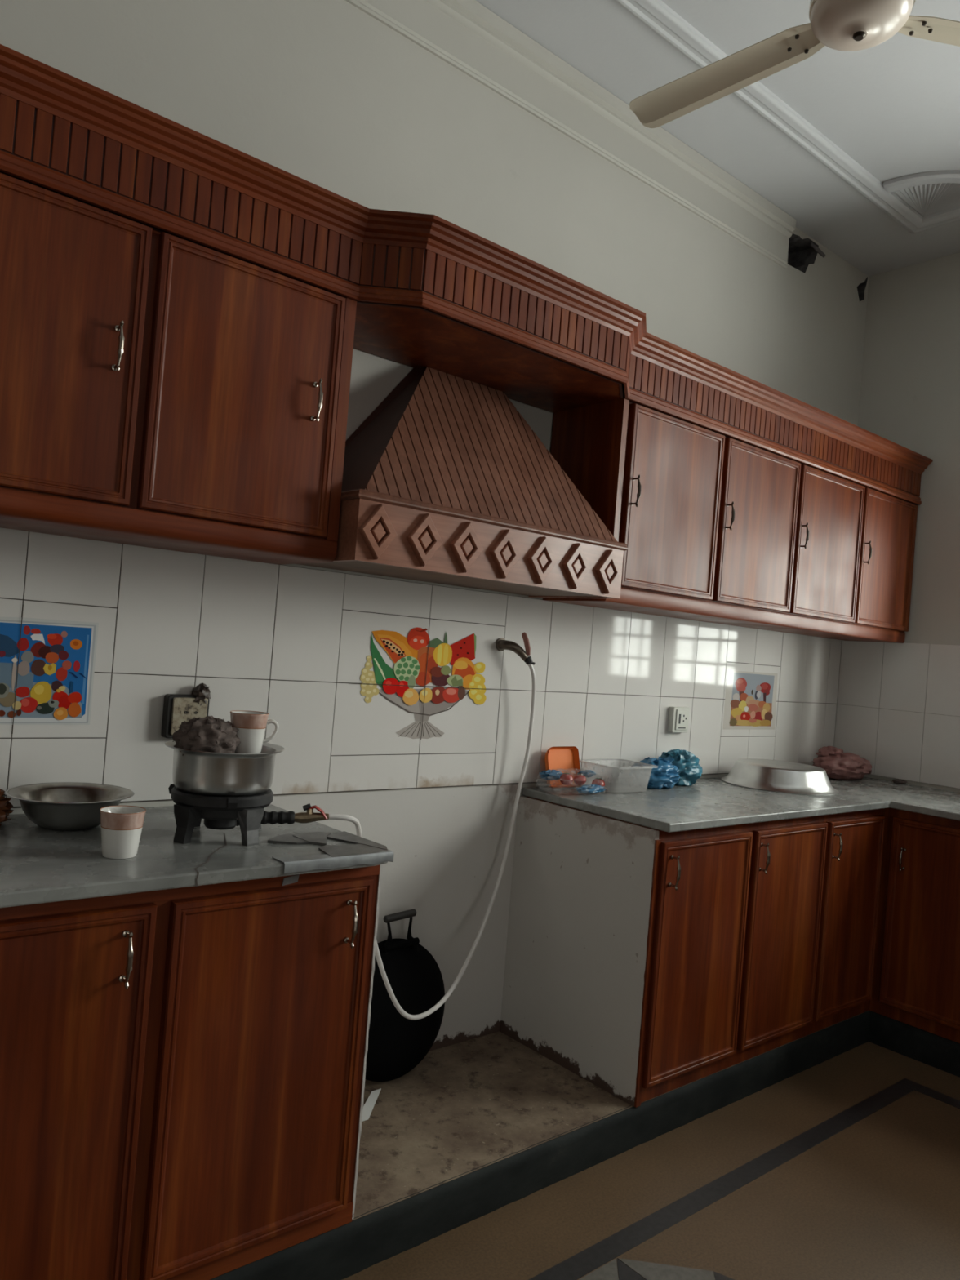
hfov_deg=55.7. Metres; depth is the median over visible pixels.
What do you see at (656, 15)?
trim
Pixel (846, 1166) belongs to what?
floor
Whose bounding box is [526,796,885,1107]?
base cabinet
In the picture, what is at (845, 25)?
ceiling fan
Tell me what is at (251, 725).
tea cup
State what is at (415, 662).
tile mural
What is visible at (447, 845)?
wall niche
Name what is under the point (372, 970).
wall
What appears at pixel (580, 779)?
tomato
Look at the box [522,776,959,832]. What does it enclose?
countertop
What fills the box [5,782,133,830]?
steel bowl
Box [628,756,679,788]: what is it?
bag
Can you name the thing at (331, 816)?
gas hose
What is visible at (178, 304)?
upper cabinet
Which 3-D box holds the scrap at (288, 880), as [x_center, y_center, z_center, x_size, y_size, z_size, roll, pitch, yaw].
[-0.371,0.471,1.784,0.036,0.018,0.002,5,-1,-40]
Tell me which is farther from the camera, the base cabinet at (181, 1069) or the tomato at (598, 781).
the tomato at (598, 781)
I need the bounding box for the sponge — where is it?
[892,778,907,784]
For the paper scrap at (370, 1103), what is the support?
on the floor at (468, 1105)
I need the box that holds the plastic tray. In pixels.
[544,746,581,788]
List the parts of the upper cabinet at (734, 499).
handle, door, rail, handle, door, moulding, crown moulding, handle, door, handle, door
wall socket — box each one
[160,682,211,737]
[666,706,689,732]
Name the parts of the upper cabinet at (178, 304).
door, handle, rail, moulding, crown moulding, door, handle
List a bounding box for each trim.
[345,0,796,268]
[614,0,959,233]
[883,169,959,216]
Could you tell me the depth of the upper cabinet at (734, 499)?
3.15 m
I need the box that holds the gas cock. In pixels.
[495,631,534,664]
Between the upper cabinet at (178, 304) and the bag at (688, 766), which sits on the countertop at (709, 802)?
the bag at (688, 766)
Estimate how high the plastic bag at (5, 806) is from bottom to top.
0.081 m
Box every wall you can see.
[0,0,868,814]
[351,864,382,1221]
[833,252,959,815]
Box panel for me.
[499,795,659,1106]
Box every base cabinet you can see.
[0,864,380,1279]
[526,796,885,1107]
[869,808,959,1043]
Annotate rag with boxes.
[172,715,240,755]
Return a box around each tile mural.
[0,604,98,733]
[351,626,493,739]
[722,670,777,729]
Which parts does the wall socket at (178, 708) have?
socket plate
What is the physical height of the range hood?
0.610 m
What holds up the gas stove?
on the countertop at (38, 864)
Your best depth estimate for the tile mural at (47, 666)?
2.00 m
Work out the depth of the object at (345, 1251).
2.31 m
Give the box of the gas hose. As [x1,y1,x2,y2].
[328,663,535,1020]
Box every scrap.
[281,874,299,885]
[361,1088,381,1121]
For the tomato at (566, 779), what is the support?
in the plastic bag
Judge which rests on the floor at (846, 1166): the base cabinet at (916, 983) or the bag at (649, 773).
the base cabinet at (916, 983)
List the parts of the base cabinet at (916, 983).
handle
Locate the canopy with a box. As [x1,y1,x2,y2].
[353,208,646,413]
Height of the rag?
0.146 m
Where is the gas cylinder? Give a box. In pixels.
[364,908,444,1081]
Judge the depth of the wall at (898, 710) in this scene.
4.00 m
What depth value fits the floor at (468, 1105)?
2.41 m
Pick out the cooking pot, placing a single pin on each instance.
(199, 772)
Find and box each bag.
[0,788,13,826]
[539,768,605,793]
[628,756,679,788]
[660,748,702,786]
[811,746,871,779]
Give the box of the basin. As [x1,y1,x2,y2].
[720,758,838,795]
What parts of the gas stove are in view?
leg, leg, leg, red lever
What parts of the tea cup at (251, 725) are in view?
cup handle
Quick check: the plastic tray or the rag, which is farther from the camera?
the plastic tray
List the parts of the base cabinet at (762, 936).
handle, door, handle, door, handle, door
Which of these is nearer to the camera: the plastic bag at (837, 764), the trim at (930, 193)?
the trim at (930, 193)
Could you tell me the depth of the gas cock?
2.84 m
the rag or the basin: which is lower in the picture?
the basin
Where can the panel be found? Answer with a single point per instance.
(575, 957)
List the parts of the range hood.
band moulding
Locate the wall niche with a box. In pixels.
[270,784,518,1051]
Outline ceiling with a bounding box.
[475,0,959,276]
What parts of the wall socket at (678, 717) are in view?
socket plate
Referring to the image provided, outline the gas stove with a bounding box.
[168,783,328,846]
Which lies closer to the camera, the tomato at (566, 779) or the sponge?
the tomato at (566, 779)
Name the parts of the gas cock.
lever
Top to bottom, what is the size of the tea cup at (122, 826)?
0.085 m
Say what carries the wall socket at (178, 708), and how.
attached to the wall at (326, 94)
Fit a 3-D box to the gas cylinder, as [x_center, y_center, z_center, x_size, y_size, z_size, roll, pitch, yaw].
[-0.233,1.000,2.546,0.380,0.456,0.104,5,-1,-40]
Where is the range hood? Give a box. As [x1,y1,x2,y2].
[297,366,628,598]
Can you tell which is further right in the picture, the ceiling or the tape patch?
the ceiling
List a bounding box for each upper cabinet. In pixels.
[0,44,369,564]
[542,332,933,643]
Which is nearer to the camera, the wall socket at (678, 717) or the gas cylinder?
the gas cylinder
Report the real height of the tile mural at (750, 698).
0.242 m
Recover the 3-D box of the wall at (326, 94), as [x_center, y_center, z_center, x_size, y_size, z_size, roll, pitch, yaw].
[-0.914,-0.328,2.144,6.710,3.415,0.200,5,-1,-40]
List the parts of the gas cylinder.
handle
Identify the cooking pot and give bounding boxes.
[164,740,284,795]
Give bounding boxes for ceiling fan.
[629,0,959,128]
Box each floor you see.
[342,1041,959,1279]
[353,1009,869,1220]
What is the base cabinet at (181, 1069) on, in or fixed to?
on the floor at (468, 1105)
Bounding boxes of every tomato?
[560,772,573,785]
[573,773,586,785]
[591,777,604,786]
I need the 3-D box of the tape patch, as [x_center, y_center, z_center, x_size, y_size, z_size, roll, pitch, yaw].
[-0.324,0.428,1.911,0.212,0.005,0.214,5,-1,-40]
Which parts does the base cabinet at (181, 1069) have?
door, handle, rail, door, rail, handle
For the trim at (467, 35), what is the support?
attached to the wall at (326, 94)
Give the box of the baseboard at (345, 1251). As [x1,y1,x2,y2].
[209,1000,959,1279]
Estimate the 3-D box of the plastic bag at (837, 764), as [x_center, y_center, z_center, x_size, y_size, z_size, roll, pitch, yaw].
[1.585,0.536,3.980,0.328,0.136,0.231,5,-1,-40]
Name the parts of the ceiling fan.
blade, motor, blade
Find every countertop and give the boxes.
[0,804,393,907]
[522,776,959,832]
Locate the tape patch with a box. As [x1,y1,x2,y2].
[267,831,387,857]
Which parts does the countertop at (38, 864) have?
tape strip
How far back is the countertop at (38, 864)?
1.71 m
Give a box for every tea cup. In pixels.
[99,805,146,858]
[230,710,279,753]

